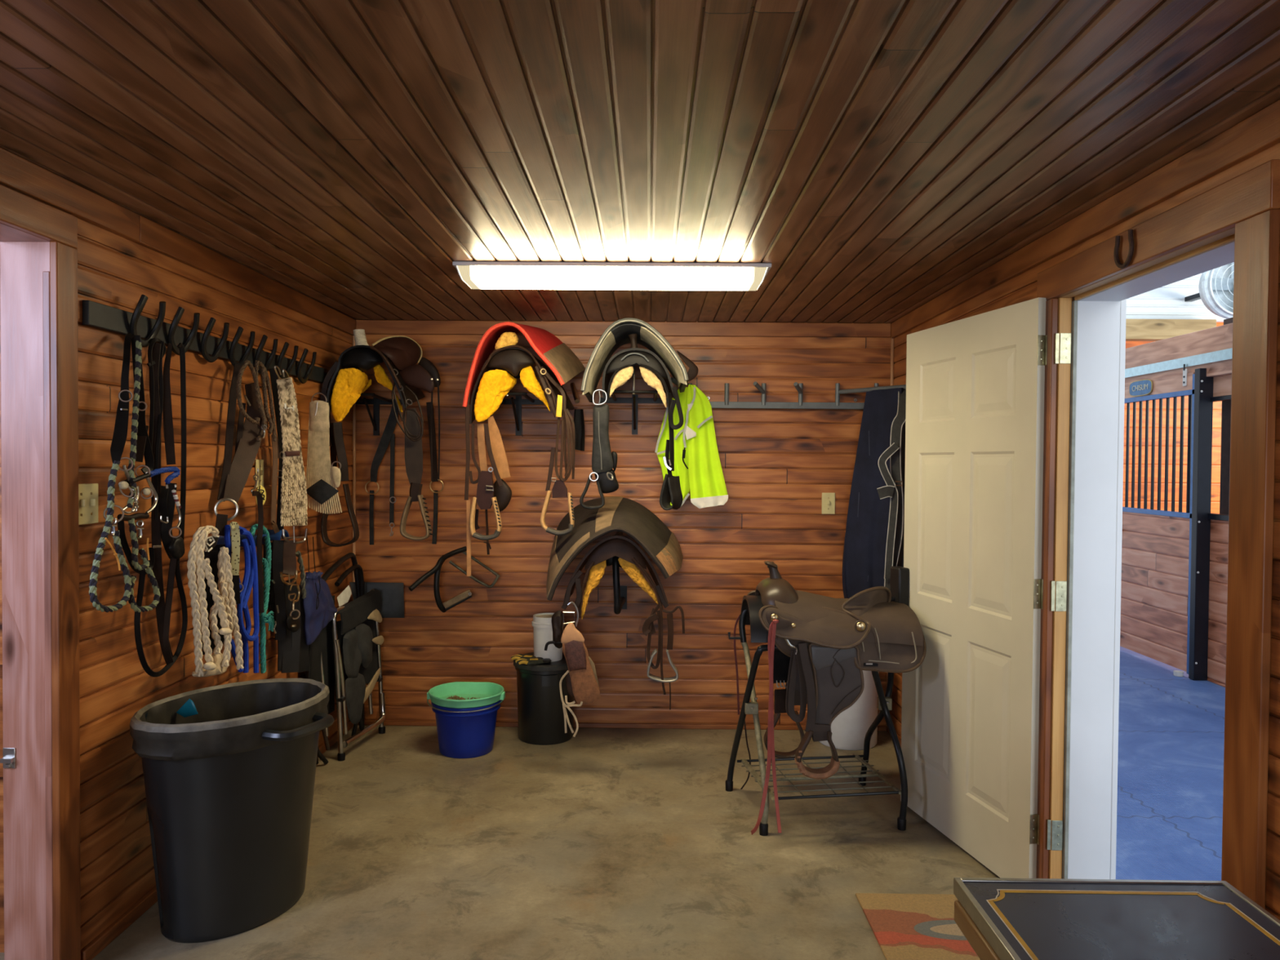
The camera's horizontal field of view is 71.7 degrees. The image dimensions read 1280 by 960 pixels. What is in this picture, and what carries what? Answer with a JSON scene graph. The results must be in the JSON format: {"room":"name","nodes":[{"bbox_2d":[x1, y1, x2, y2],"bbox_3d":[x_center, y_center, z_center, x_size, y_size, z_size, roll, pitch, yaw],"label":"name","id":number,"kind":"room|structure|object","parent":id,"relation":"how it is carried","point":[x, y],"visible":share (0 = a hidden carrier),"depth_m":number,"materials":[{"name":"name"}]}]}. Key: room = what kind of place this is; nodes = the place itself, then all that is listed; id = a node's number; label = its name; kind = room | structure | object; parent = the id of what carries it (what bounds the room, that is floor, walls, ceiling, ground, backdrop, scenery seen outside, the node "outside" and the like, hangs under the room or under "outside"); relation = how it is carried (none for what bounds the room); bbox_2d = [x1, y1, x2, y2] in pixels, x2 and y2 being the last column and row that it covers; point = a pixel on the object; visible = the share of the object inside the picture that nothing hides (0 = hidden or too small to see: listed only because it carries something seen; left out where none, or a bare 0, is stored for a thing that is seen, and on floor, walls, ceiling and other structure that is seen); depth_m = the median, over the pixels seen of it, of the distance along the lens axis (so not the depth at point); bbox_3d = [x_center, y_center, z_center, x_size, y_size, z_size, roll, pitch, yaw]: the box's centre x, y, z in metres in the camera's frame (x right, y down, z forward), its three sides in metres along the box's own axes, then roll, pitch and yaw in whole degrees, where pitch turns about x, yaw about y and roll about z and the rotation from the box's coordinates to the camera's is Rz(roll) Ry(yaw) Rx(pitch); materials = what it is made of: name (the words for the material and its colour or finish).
{"room":"farm building","nodes":[
{"label":"farm building","id":0,"kind":"room"},
{"bbox_2d":[0,325,4,952],"bbox_3d":[-2.699,0.204,0.133,1.900,2.500,5.200,0,1,1],"label":"wall","id":1,"kind":"structure","parent":0,"point":[2,856],"depth_m":2.64,"materials":[{"name":"paint"}]},
{"bbox_2d":[76,217,352,950],"bbox_3d":[-1.687,0.287,1.281,0.100,2.306,7.315,0,1,1],"label":"wall","id":2,"kind":"structure","parent":0,"point":[117,868],"depth_m":2.89,"materials":[{"name":"brown wood"}]},
{"bbox_2d":[0,241,49,959],"bbox_3d":[-1.698,0.371,2.473,0.145,2.092,0.030,0,1,1],"label":"door","id":3,"kind":"structure","parent":2,"relation":"attached to","point":[22,264],"depth_m":2.46,"materials":[{"name":"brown wood"}]},
{"bbox_2d":[0,222,50,241],"bbox_3d":[-1.695,-0.660,1.932,0.145,0.030,1.012,0,1,1],"label":"trim","id":4,"kind":"structure","parent":2,"relation":"attached to","point":[7,233],"depth_m":2.38,"materials":[{"name":"pink paint"}]},
{"bbox_2d":[0,184,77,248],"bbox_3d":[-1.611,-0.689,1.924,0.022,0.090,1.180,0,1,1],"label":"trim","id":5,"kind":"structure","parent":2,"relation":"attached to","point":[19,211],"depth_m":2.35,"materials":[{"name":"brown wood"}]},
{"bbox_2d":[42,271,53,959],"bbox_3d":[-1.636,0.423,2.453,0.020,1.990,0.010,0,1,1],"label":"trim","id":6,"kind":"structure","parent":2,"relation":"attached to","point":[46,274],"depth_m":2.45,"materials":[{"name":"brown wood"}]},
{"bbox_2d":[49,241,80,959],"bbox_3d":[-1.614,0.381,2.490,0.022,2.072,0.090,0,1,1],"label":"trim","id":7,"kind":"structure","parent":2,"relation":"attached to","point":[64,338],"depth_m":2.47,"materials":[{"name":"brown wood"}]},
{"bbox_2d":[0,146,139,241],"bbox_3d":[-1.630,-0.751,0.213,0.020,0.087,5.220,0,1,1],"label":"trim","id":8,"kind":"structure","parent":2,"relation":"attached to","point":[18,174],"depth_m":2.46,"materials":[{"name":"brown wood"}]},
{"bbox_2d":[78,483,97,524],"bbox_3d":[-1.611,0.070,2.584,0.019,0.118,0.116,0,1,1],"label":"light switch","id":9,"kind":"object","parent":2,"relation":"attached to","point":[87,493],"visible":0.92,"depth_m":2.59,"materials":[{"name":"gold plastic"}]},
{"bbox_2d":[82,294,324,383],"bbox_3d":[-1.571,-0.515,3.498,0.072,0.157,1.860,0,1,1],"label":"rack","id":10,"kind":"object","parent":2,"relation":"attached to","point":[95,314],"visible":0.88,"depth_m":3.16,"materials":[{"name":"black metal"}]},
{"bbox_2d":[102,332,158,538],"bbox_3d":[-1.540,-0.138,2.688,0.066,0.633,0.294,0,1,-5],"label":"bridle","id":11,"kind":"object","parent":10,"relation":"hanging from","point":[144,448],"visible":0.91,"depth_m":2.67,"materials":[{"name":"black leather"}]},
{"bbox_2d":[88,339,160,612],"bbox_3d":[-1.526,-0.004,2.647,0.050,0.840,0.385,0,1,-5],"label":"halter","id":12,"kind":"object","parent":11,"relation":"hanging from","point":[129,580],"visible":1,"depth_m":2.65},
{"bbox_2d":[117,337,187,676],"bbox_3d":[-1.564,0.089,2.856,0.044,1.100,0.363,0,1,1],"label":"bridle","id":13,"kind":"object","parent":10,"relation":"hanging from","point":[156,351],"visible":0.94,"depth_m":2.89,"materials":[{"name":"leather"}]},
{"bbox_2d":[128,342,185,559],"bbox_3d":[-1.522,-0.093,2.811,0.071,0.717,0.328,0,1,-10],"label":"headstall","id":14,"kind":"object","parent":10,"relation":"hanging from","point":[174,546],"visible":1,"depth_m":2.92,"materials":[{"name":"black leather"}]},
{"bbox_2d":[213,364,262,536],"bbox_3d":[-1.540,-0.124,3.393,0.087,0.653,0.352,0,1,1],"label":"breast collar","id":15,"kind":"object","parent":10,"relation":"hanging from","point":[235,473],"visible":0.92,"depth_m":3.42,"materials":[{"name":"brown leather"}]},
{"bbox_2d":[235,360,276,441],"bbox_3d":[-1.502,-0.312,3.497,0.034,0.322,0.334,0,1,1],"label":"reins","id":16,"kind":"object","parent":15,"relation":"hanging from","point":[265,379],"visible":1,"depth_m":3.52,"materials":[{"name":"leather"}]},
{"bbox_2d":[269,368,284,529],"bbox_3d":[-1.542,-0.120,3.799,0.046,0.712,0.117,0,1,1],"label":"halter","id":17,"kind":"object","parent":10,"relation":"hanging from","point":[273,377],"visible":0.54,"depth_m":3.82,"materials":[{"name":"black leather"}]},
{"bbox_2d":[274,365,307,543],"bbox_3d":[-1.483,-0.098,3.748,0.063,0.746,0.251,0,1,2],"label":"girth","id":18,"kind":"object","parent":10,"relation":"hanging from","point":[293,472],"visible":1,"depth_m":3.76,"materials":[{"name":"fabric"}]},
{"bbox_2d":[186,525,244,676],"bbox_3d":[-1.486,0.429,3.114,0.092,0.548,0.321,0,1,-1],"label":"lead rope","id":19,"kind":"object","parent":2,"relation":"hanging from","point":[224,602],"visible":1,"depth_m":3.06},
{"bbox_2d":[80,720,353,959],"bbox_3d":[-1.611,1.370,3.761,0.018,0.045,2.369,0,1,1],"label":"baseboard","id":20,"kind":"structure","parent":2,"relation":"attached to","point":[95,947],"depth_m":2.78,"materials":[{"name":"brown wood"}]},
{"bbox_2d":[217,535,243,546],"bbox_3d":[-1.567,0.234,3.363,0.094,0.044,0.099,0,1,1],"label":"hook","id":21,"kind":"object","parent":2,"relation":"attached to","point":[221,539],"visible":0.27,"depth_m":3.33,"materials":[{"name":"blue metal"}]},
{"bbox_2d":[200,535,225,654],"bbox_3d":[-1.526,0.404,3.161,0.061,0.432,0.235,0,1,-9],"label":"halter","id":22,"kind":"object","parent":21,"relation":"hanging from","point":[211,544],"visible":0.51,"depth_m":3.15,"materials":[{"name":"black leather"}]},
{"bbox_2d":[224,524,259,673],"bbox_3d":[-1.509,0.463,3.378,0.036,0.602,0.261,0,1,1],"label":"lead rope","id":23,"kind":"object","parent":21,"relation":"hanging from","point":[250,579],"visible":0.84,"depth_m":3.40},
{"bbox_2d":[229,521,244,604],"bbox_3d":[-1.494,0.308,3.268,0.034,0.310,0.070,0,1,1],"label":"strap","id":24,"kind":"object","parent":23,"relation":"hanging from","point":[235,532],"visible":0.86,"depth_m":3.27,"materials":[{"name":"beige leather"}]},
{"bbox_2d":[134,215,355,335],"bbox_3d":[-1.591,-0.821,3.860,0.020,0.087,2.073,0,1,1],"label":"trim","id":25,"kind":"structure","parent":2,"relation":"attached to","point":[153,236],"depth_m":3.45,"materials":[{"name":"brown wood"}]},
{"bbox_2d":[240,533,266,546],"bbox_3d":[-1.565,0.240,3.581,0.094,0.044,0.099,0,1,1],"label":"hook","id":26,"kind":"object","parent":2,"relation":"attached to","point":[255,535],"visible":0.32,"depth_m":3.56,"materials":[{"name":"blue metal"}]},
{"bbox_2d":[252,490,264,613],"bbox_3d":[-1.499,0.284,3.475,0.016,0.487,0.083,0,1,1],"label":"leather strap","id":27,"kind":"object","parent":26,"relation":"hanging from","point":[255,493],"visible":0.94,"depth_m":3.49,"materials":[{"name":"brown leather"}]},
{"bbox_2d":[249,524,274,673],"bbox_3d":[-1.509,0.476,3.572,0.056,0.606,0.198,0,1,1],"label":"lead rope","id":28,"kind":"object","parent":26,"relation":"hanging from","point":[266,562],"visible":0.95,"depth_m":3.57,"materials":[{"name":"fabric"}]},
{"bbox_2d":[267,529,288,540],"bbox_3d":[-1.563,0.234,3.780,0.094,0.044,0.099,0,1,1],"label":"hook","id":29,"kind":"object","parent":2,"relation":"attached to","point":[273,536],"visible":0.56,"depth_m":3.74,"materials":[{"name":"blue metal"}]},
{"bbox_2d":[270,431,282,539],"bbox_3d":[-1.534,0.008,3.736,0.019,0.505,0.093,0,1,1],"label":"leather strap","id":30,"kind":"object","parent":29,"relation":"hanging from","point":[276,455],"visible":0.85,"depth_m":3.72,"materials":[{"name":"brown leather"}]},
{"bbox_2d":[263,540,309,672],"bbox_3d":[-1.519,0.564,3.828,0.129,0.629,0.449,0,1,1],"label":"strap","id":31,"kind":"object","parent":29,"relation":"hanging from","point":[285,598],"visible":0.95,"depth_m":3.77,"materials":[{"name":"black leather"}]},
{"bbox_2d":[302,536,338,644],"bbox_3d":[-1.519,0.504,4.168,0.102,0.491,0.474,0,1,-5],"label":"drawstring bag","id":32,"kind":"object","parent":2,"relation":"hanging from","point":[319,608],"visible":0.97,"depth_m":4.06,"materials":[{"name":"blue fabric"}]},
{"bbox_2d":[304,392,342,514],"bbox_3d":[-1.470,-0.124,4.108,0.176,0.563,0.019,0,1,1],"label":"cinch","id":33,"kind":"object","parent":2,"relation":"hanging from","point":[318,461],"visible":0.99,"depth_m":4.11,"materials":[{"name":"beige fabric"}]},
{"bbox_2d":[0,646,1225,959],"bbox_3d":[2.852,1.491,3.600,12.748,0.120,13.200,0,1,1],"label":"floor","id":34,"kind":"structure","parent":0,"point":[597,843],"depth_m":3.42,"materials":[{"name":"concrete"}]},
{"bbox_2d":[129,678,334,942],"bbox_3d":[-1.326,1.064,2.910,0.593,0.694,0.524,0,1,-24],"label":"trash can","id":35,"kind":"object","parent":34,"relation":"on","point":[229,785],"visible":0.99,"depth_m":2.73,"materials":[{"name":"black plastic"}]},
{"bbox_2d":[305,552,364,764],"bbox_3d":[-1.512,0.881,4.485,0.111,0.983,0.724,1,1,3],"label":"folding chair","id":36,"kind":"object","parent":34,"relation":"on","point":[323,643],"visible":0.5,"depth_m":4.40,"materials":[{"name":"black metal"}]},
{"bbox_2d":[349,582,404,617],"bbox_3d":[-1.438,0.655,4.843,0.289,0.211,0.032,0,1,-24],"label":"tray","id":37,"kind":"object","parent":36,"relation":"attached to","point":[392,593],"visible":0.55,"depth_m":4.86,"materials":[{"name":"black plastic"}]},
{"bbox_2d":[320,585,386,760],"bbox_3d":[-1.469,0.956,4.536,0.139,0.845,0.594,1,1,15],"label":"folding chair","id":38,"kind":"object","parent":34,"relation":"on","point":[357,640],"visible":0.91,"depth_m":4.49,"materials":[{"name":"metal"}]},
{"bbox_2d":[431,700,501,758],"bbox_3d":[-0.888,1.252,4.524,0.352,0.262,0.330,0,1,1],"label":"bucket","id":39,"kind":"object","parent":34,"relation":"on","point":[469,735],"visible":0.83,"depth_m":4.41,"materials":[{"name":"plastic"}]},
{"bbox_2d":[426,681,505,712],"bbox_3d":[-0.887,1.153,4.519,0.392,0.160,0.361,0,1,1],"label":"bucket","id":40,"kind":"object","parent":39,"relation":"on","point":[489,693],"visible":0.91,"depth_m":4.60,"materials":[{"name":"green plastic"}]},
{"bbox_2d":[513,652,574,745],"bbox_3d":[-0.505,1.170,4.764,0.352,0.424,0.352,0,1,1],"label":"bin","id":41,"kind":"object","parent":34,"relation":"on","point":[540,715],"visible":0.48,"depth_m":4.63,"materials":[{"name":"black plastic"}]},
{"bbox_2d":[531,613,564,662],"bbox_3d":[-0.492,0.843,4.757,0.178,0.235,0.177,0,1,1],"label":"pail","id":42,"kind":"object","parent":41,"relation":"on","point":[541,623],"visible":0.69,"depth_m":4.69,"materials":[{"name":"plastic"}]},
{"bbox_2d":[724,609,907,835],"bbox_3d":[0.767,0.970,3.796,0.721,0.881,0.548,0,1,-9],"label":"stand","id":43,"kind":"object","parent":34,"relation":"on","point":[884,702],"visible":0.82,"depth_m":3.72,"materials":[{"name":"black metal"}]},
{"bbox_2d":[736,755,898,799],"bbox_3d":[0.758,1.261,3.774,0.593,0.012,0.459,0,1,-8],"label":"wire shelf","id":44,"kind":"object","parent":43,"relation":"attached to","point":[770,794],"depth_m":3.74,"materials":[{"name":"black metal"}]},
{"bbox_2d":[733,560,926,835],"bbox_3d":[0.786,0.893,3.704,0.736,1.095,0.712,0,1,1],"label":"saddle","id":45,"kind":"object","parent":43,"relation":"on","point":[825,645],"visible":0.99,"depth_m":3.51,"materials":[{"name":"brown leather"}]},
{"bbox_2d":[818,670,879,750],"bbox_3d":[1.106,1.155,4.727,0.348,0.480,0.348,0,1,1],"label":"barrel","id":46,"kind":"object","parent":34,"relation":"on","point":[849,729],"visible":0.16,"depth_m":4.58,"materials":[{"name":"white plastic"}]},
{"bbox_2d":[855,893,980,959],"bbox_3d":[0.990,1.435,2.403,0.517,0.009,1.270,0,1,1],"label":"rug","id":47,"kind":"object","parent":34,"relation":"on","point":[904,926],"visible":0.55,"depth_m":2.82,"materials":[{"name":"orange fabric"}]},
{"bbox_2d":[953,877,1279,959],"bbox_3d":[0.863,1.119,1.321,0.536,0.680,0.800,0,1,1],"label":"trunk","id":48,"kind":"object","parent":34,"relation":"on","point":[1000,918],"visible":1,"depth_m":1.57,"materials":[{"name":"black laminate"}]},
{"bbox_2d":[1188,368,1213,679],"bbox_3d":[3.894,0.309,6.147,0.095,2.160,0.068,0,1,1],"label":"steel post","id":49,"kind":"object","parent":34,"relation":"on","point":[1203,385],"visible":0.94,"depth_m":6.13,"materials":[{"name":"black metal"}]},
{"bbox_2d":[1213,373,1231,396],"bbox_3d":[3.953,-0.610,4.553,0.040,0.140,3.210,0,1,1],"label":"trim","id":50,"kind":"structure","parent":49,"relation":"attached to","point":[1222,384],"depth_m":6.01,"materials":[{"name":"brown wood"}]},
{"bbox_2d":[351,319,895,725],"bbox_3d":[-0.084,0.228,4.971,3.229,2.306,0.100,0,1,1],"label":"wall","id":51,"kind":"structure","parent":0,"point":[777,465],"depth_m":4.92,"materials":[{"name":"brown wood"}]},
{"bbox_2d":[352,335,355,600],"bbox_3d":[-1.591,0.273,4.930,0.016,2.163,0.016,0,1,1],"label":"trim","id":52,"kind":"structure","parent":51,"relation":"attached to","point":[353,339],"depth_m":4.92,"materials":[{"name":"brown wood"}]},
{"bbox_2d":[355,392,402,435],"bbox_3d":[-1.464,-0.409,4.739,0.288,0.330,0.367,0,1,1],"label":"rack","id":53,"kind":"object","parent":51,"relation":"attached to","point":[377,400],"visible":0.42,"depth_m":4.91,"materials":[{"name":"black metal"}]},
{"bbox_2d":[320,328,440,546],"bbox_3d":[-1.305,-0.215,4.593,0.569,1.085,0.478,0,1,1],"label":"saddle","id":54,"kind":"object","parent":53,"relation":"on","point":[400,354],"visible":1,"depth_m":4.42,"materials":[{"name":"black leather"}]},
{"bbox_2d":[364,401,444,544],"bbox_3d":[-1.293,-0.035,4.868,0.434,0.789,0.016,0,1,1],"label":"breast collar","id":55,"kind":"object","parent":53,"relation":"hanging from","point":[388,436],"visible":0.99,"depth_m":4.86,"materials":[{"name":"black leather"}]},
{"bbox_2d":[408,546,499,612],"bbox_3d":[-1.015,0.545,4.793,0.490,0.355,0.180,0,1,-25],"label":"rack","id":56,"kind":"object","parent":51,"relation":"attached to","point":[461,597],"visible":0.99,"depth_m":4.78,"materials":[{"name":"black metal"}]},
{"bbox_2d":[464,332,575,576],"bbox_3d":[-0.588,-0.132,4.588,0.548,1.211,0.514,0,1,1],"label":"saddle","id":57,"kind":"object","parent":51,"relation":"hanging from","point":[493,383],"visible":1,"depth_m":4.37,"materials":[{"name":"leather"}]},
{"bbox_2d":[475,471,493,509],"bbox_3d":[-0.763,0.050,4.370,0.085,0.191,0.030,0,1,1],"label":"hood","id":58,"kind":"object","parent":57,"relation":"attached to","point":[485,489],"depth_m":4.36,"materials":[{"name":"leather"}]},
{"bbox_2d":[462,321,585,406],"bbox_3d":[-0.610,-0.595,4.578,0.619,0.470,0.560,0,1,1],"label":"pad","id":59,"kind":"object","parent":57,"relation":"on","point":[562,361],"visible":0.95,"depth_m":4.44,"materials":[{"name":"red fabric"}]},
{"bbox_2d":[501,370,544,435],"bbox_3d":[-0.674,-0.408,4.711,0.288,0.330,0.407,0,1,1],"label":"rack","id":60,"kind":"object","parent":51,"relation":"attached to","point":[518,401],"visible":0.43,"depth_m":4.90,"materials":[{"name":"black metal"}]},
{"bbox_2d":[569,382,584,451],"bbox_3d":[-0.340,-0.346,4.815,0.061,0.378,0.165,0,1,-16],"label":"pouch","id":61,"kind":"object","parent":51,"relation":"hanging from","point":[579,420],"visible":0.96,"depth_m":4.77,"materials":[{"name":"black leather"}]},
{"bbox_2d":[612,531,626,614],"bbox_3d":[-0.104,0.500,4.624,0.059,0.449,0.604,0,1,1],"label":"hook","id":62,"kind":"object","parent":51,"relation":"attached to","point":[620,592],"visible":0.77,"depth_m":4.34,"materials":[{"name":"black metal"}]},
{"bbox_2d":[544,534,684,737],"bbox_3d":[-0.118,0.726,4.466,0.666,0.934,0.742,0,1,1],"label":"saddle","id":63,"kind":"object","parent":62,"relation":"on","point":[581,678],"visible":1,"depth_m":4.19,"materials":[{"name":"brown leather"}]},
{"bbox_2d":[560,622,584,644],"bbox_3d":[-0.312,0.713,4.118,0.110,0.103,0.016,0,1,1],"label":"hood","id":64,"kind":"object","parent":63,"relation":"attached to","point":[571,635],"depth_m":4.11,"materials":[{"name":"beige leather"}]},
{"bbox_2d":[546,496,683,600],"bbox_3d":[-0.126,0.330,4.500,0.718,0.467,0.702,0,1,1],"label":"pad","id":65,"kind":"object","parent":63,"relation":"on","point":[628,517],"visible":0.98,"depth_m":4.38,"materials":[{"name":"brown fabric"}]},
{"bbox_2d":[357,720,886,731],"bbox_3d":[-0.113,1.368,4.937,2.989,0.026,0.014,0,1,1],"label":"baseboard","id":66,"kind":"structure","parent":51,"relation":"attached to","point":[513,724],"depth_m":4.93,"materials":[{"name":"brown wood"}]},
{"bbox_2d":[355,320,890,337],"bbox_3d":[-0.096,-0.835,4.891,2.949,0.077,0.020,0,1,1],"label":"trim","id":67,"kind":"structure","parent":51,"relation":"attached to","point":[371,326],"depth_m":4.88,"materials":[{"name":"brown wood"}]},
{"bbox_2d":[600,365,667,434],"bbox_3d":[-0.030,-0.414,4.684,0.396,0.330,0.447,0,1,1],"label":"rack","id":68,"kind":"object","parent":51,"relation":"attached to","point":[634,400],"visible":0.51,"depth_m":4.90,"materials":[{"name":"black metal"}]},
{"bbox_2d":[579,333,697,510],"bbox_3d":[0.005,-0.294,4.571,0.592,0.874,0.530,0,1,1],"label":"saddle","id":69,"kind":"object","parent":51,"relation":"hanging from","point":[618,370],"visible":1,"depth_m":4.37,"materials":[{"name":"black leather"}]},
{"bbox_2d":[580,317,688,402],"bbox_3d":[-0.022,-0.603,4.562,0.525,0.377,0.577,0,1,1],"label":"pad","id":70,"kind":"object","parent":69,"relation":"on","point":[615,335],"visible":0.99,"depth_m":4.33,"materials":[{"name":"grey fabric"}]},
{"bbox_2d":[671,377,906,409],"bbox_3d":[0.788,-0.467,4.647,1.258,0.159,0.501,0,1,1],"label":"rail","id":71,"kind":"object","parent":51,"relation":"attached to","point":[763,404],"visible":0.63,"depth_m":4.86,"materials":[{"name":"grey metal"}]},
{"bbox_2d":[654,384,728,508],"bbox_3d":[0.278,-0.178,4.771,0.397,0.671,0.082,1,1,7],"label":"safety vest","id":72,"kind":"object","parent":71,"relation":"hanging from","point":[697,464],"visible":0.82,"depth_m":4.77,"materials":[{"name":"fabric"}]},
{"bbox_2d":[842,387,904,598],"bbox_3d":[1.201,0.123,4.600,0.161,1.186,0.335,0,1,-33],"label":"blanket","id":73,"kind":"object","parent":71,"relation":"hanging from","point":[864,557],"visible":0.67,"depth_m":4.61,"materials":[{"name":"blue fabric"}]},
{"bbox_2d":[876,389,906,591],"bbox_3d":[1.280,0.070,4.423,0.221,1.074,0.100,-1,2,-43],"label":"harness","id":74,"kind":"object","parent":71,"relation":"hanging from","point":[894,489],"visible":0.81,"depth_m":4.40,"materials":[{"name":"fabric"}]},
{"bbox_2d":[0,0,1279,323],"bbox_3d":[-0.134,-0.853,1.243,2.989,0.100,7.315,0,1,1],"label":"ceiling","id":75,"kind":"structure","parent":0,"point":[882,156],"depth_m":2.05,"materials":[{"name":"brown wood"}]},
{"bbox_2d":[452,261,771,290],"bbox_3d":[-0.108,-0.815,3.562,1.240,0.066,0.248,0,1,1],"label":"ceiling light","id":76,"kind":"object","parent":75,"relation":"attached to","point":[475,274],"visible":1,"depth_m":3.45,"materials":[{"name":"white plastic"}]},
{"bbox_2d":[888,142,1279,919],"bbox_3d":[1.402,0.312,1.249,0.100,2.306,7.315,0,1,1],"label":"wall","id":77,"kind":"structure","parent":0,"point":[1022,287],"depth_m":2.01,"materials":[{"name":"brown wood"}]},
{"bbox_2d":[890,297,1071,878],"bbox_3d":[1.214,0.395,3.383,0.152,2.025,0.989,0,1,-14],"label":"door","id":78,"kind":"structure","parent":77,"relation":"in","point":[971,575],"depth_m":3.29,"materials":[{"name":"beige paint"}]},
{"bbox_2d":[1035,297,1057,878],"bbox_3d":[1.358,0.416,2.981,0.022,2.030,0.097,0,1,1],"label":"trim","id":79,"kind":"structure","parent":77,"relation":"attached to","point":[1051,304],"depth_m":2.94,"materials":[{"name":"brown wood"}]},
{"bbox_2d":[1048,297,1071,878],"bbox_3d":[1.388,0.417,2.939,0.040,2.030,0.030,0,1,1],"label":"trim","id":80,"kind":"structure","parent":77,"relation":"attached to","point":[1064,304],"depth_m":2.92,"materials":[{"name":"brown wood"}]},
{"bbox_2d":[1062,300,1077,879],"bbox_3d":[1.415,0.423,2.923,0.012,2.019,0.022,0,1,1],"label":"trim","id":81,"kind":"structure","parent":77,"relation":"attached to","point":[1074,304],"depth_m":2.91,"materials":[{"name":"brown wood"}]},
{"bbox_2d":[891,99,1279,337],"bbox_3d":[1.350,-0.749,1.219,0.020,0.083,7.295,0,1,1],"label":"trim","id":82,"kind":"structure","parent":77,"relation":"attached to","point":[1260,131],"depth_m":2.46,"materials":[{"name":"brown wood"}]},
{"bbox_2d":[1113,229,1133,268],"bbox_3d":[1.342,-0.636,2.458,0.012,0.098,0.093,0,1,1],"label":"horseshoe","id":83,"kind":"object","parent":77,"relation":"attached to","point":[1131,239],"visible":1,"depth_m":2.44,"materials":[{"name":"metal"}]},
{"bbox_2d":[1074,233,1235,300],"bbox_3d":[1.418,-0.588,2.448,0.012,0.022,0.888,0,1,1],"label":"trim","id":84,"kind":"structure","parent":77,"relation":"attached to","point":[1230,238],"depth_m":2.40,"materials":[{"name":"brown wood"}]},
{"bbox_2d":[1036,159,1279,300],"bbox_3d":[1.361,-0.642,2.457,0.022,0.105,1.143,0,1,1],"label":"trim","id":85,"kind":"structure","parent":77,"relation":"attached to","point":[1256,191],"depth_m":2.23,"materials":[{"name":"brown wood"}]},
{"bbox_2d":[1221,208,1279,909],"bbox_3d":[1.347,0.435,1.966,0.022,2.030,0.118,0,1,1],"label":"trim","id":86,"kind":"structure","parent":77,"relation":"attached to","point":[1256,237],"depth_m":1.94,"materials":[{"name":"brown wood"}]},
{"bbox_2d":[1122,322,1223,513],"bbox_3d":[6.628,-0.445,8.973,5.340,3.600,0.100,0,1,1],"label":"wall","id":87,"kind":"structure","parent":0,"point":[1217,406],"depth_m":8.94,"materials":[{"name":"orange wood"}]},
{"bbox_2d":[1124,323,1232,383],"bbox_3d":[3.950,-0.881,6.443,0.090,0.330,7.000,0,1,1],"label":"trim","id":88,"kind":"structure","parent":87,"relation":"attached to","point":[1220,337],"depth_m":6.36,"materials":[{"name":"brown wood"}]},
{"bbox_2d":[1124,347,1232,377],"bbox_3d":[3.903,-0.844,6.544,0.035,0.070,6.800,0,1,1],"label":"door track","id":89,"kind":"object","parent":87,"relation":"attached to","point":[1224,354],"visible":0.46,"depth_m":6.36,"materials":[{"name":"metal"}]},
{"bbox_2d":[1120,364,1195,674],"bbox_3d":[3.882,0.258,6.956,0.077,2.190,1.520,0,1,1],"label":"door","id":90,"kind":"structure","parent":89,"relation":"hanging from","point":[1156,544],"depth_m":6.63,"materials":[{"name":"brown wood"}]},
{"bbox_2d":[1125,272,1226,322],"bbox_3d":[5.419,-2.142,8.026,7.565,1.411,0.075,0,1,1],"label":"ceiling","id":91,"kind":"structure","parent":0,"point":[1166,302],"depth_m":8.02,"materials":[{"name":"white metal"}]},
{"bbox_2d":[1184,262,1234,319],"bbox_3d":[4.943,-1.622,7.628,0.600,0.600,0.740,0,1,1],"label":"wall fan","id":92,"kind":"object","parent":91,"relation":"attached to","point":[1215,286],"visible":0.3,"depth_m":7.33,"materials":[{"name":"silver metal"}]},
{"bbox_2d":[1207,519,1228,687],"bbox_3d":[3.946,0.860,4.581,0.050,1.120,3.210,0,1,1],"label":"wall","id":93,"kind":"structure","parent":0,"point":[1219,538],"depth_m":6.04,"materials":[{"name":"brown wood"}]},
{"bbox_2d":[1219,317,1232,514],"bbox_3d":[4.093,0.142,6.101,0.140,2.500,0.100,0,1,1],"label":"trim","id":94,"kind":"structure","parent":93,"relation":"attached to","point":[1226,405],"depth_m":6.09,"materials":[{"name":"black metal"}]},
{"bbox_3d":[1.530,-0.284,3.779,0.094,3.400,12.400,0,1,1],"label":"wall","id":95,"kind":"structure","parent":0,"visible":0},
{"bbox_2d":[1067,301,1119,879],"bbox_3d":[1.492,0.418,2.934,0.140,2.030,0.038,0,1,1],"label":"trim","id":96,"kind":"structure","parent":95,"relation":"attached to","point":[1098,326],"depth_m":2.91,"materials":[{"name":"white paint"}]},
{"bbox_2d":[1109,298,1126,879],"bbox_3d":[1.573,0.368,2.967,0.020,2.130,0.108,0,1,1],"label":"trim","id":97,"kind":"structure","parent":95,"relation":"attached to","point":[1122,303],"depth_m":2.91,"materials":[{"name":"white paint"}]},
{"bbox_2d":[1073,241,1234,301],"bbox_3d":[1.496,-0.597,2.453,0.140,0.042,0.960,0,1,1],"label":"trim","id":98,"kind":"structure","parent":95,"relation":"attached to","point":[1222,255],"depth_m":2.49,"materials":[{"name":"white paint"}]},
{"bbox_2d":[1125,319,1216,341],"bbox_3d":[3.392,-1.361,8.010,3.525,0.180,0.140,0,1,1],"label":"trim","id":99,"kind":"structure","parent":95,"relation":"attached to","point":[1136,330],"depth_m":7.93,"materials":[{"name":"beige wood"}]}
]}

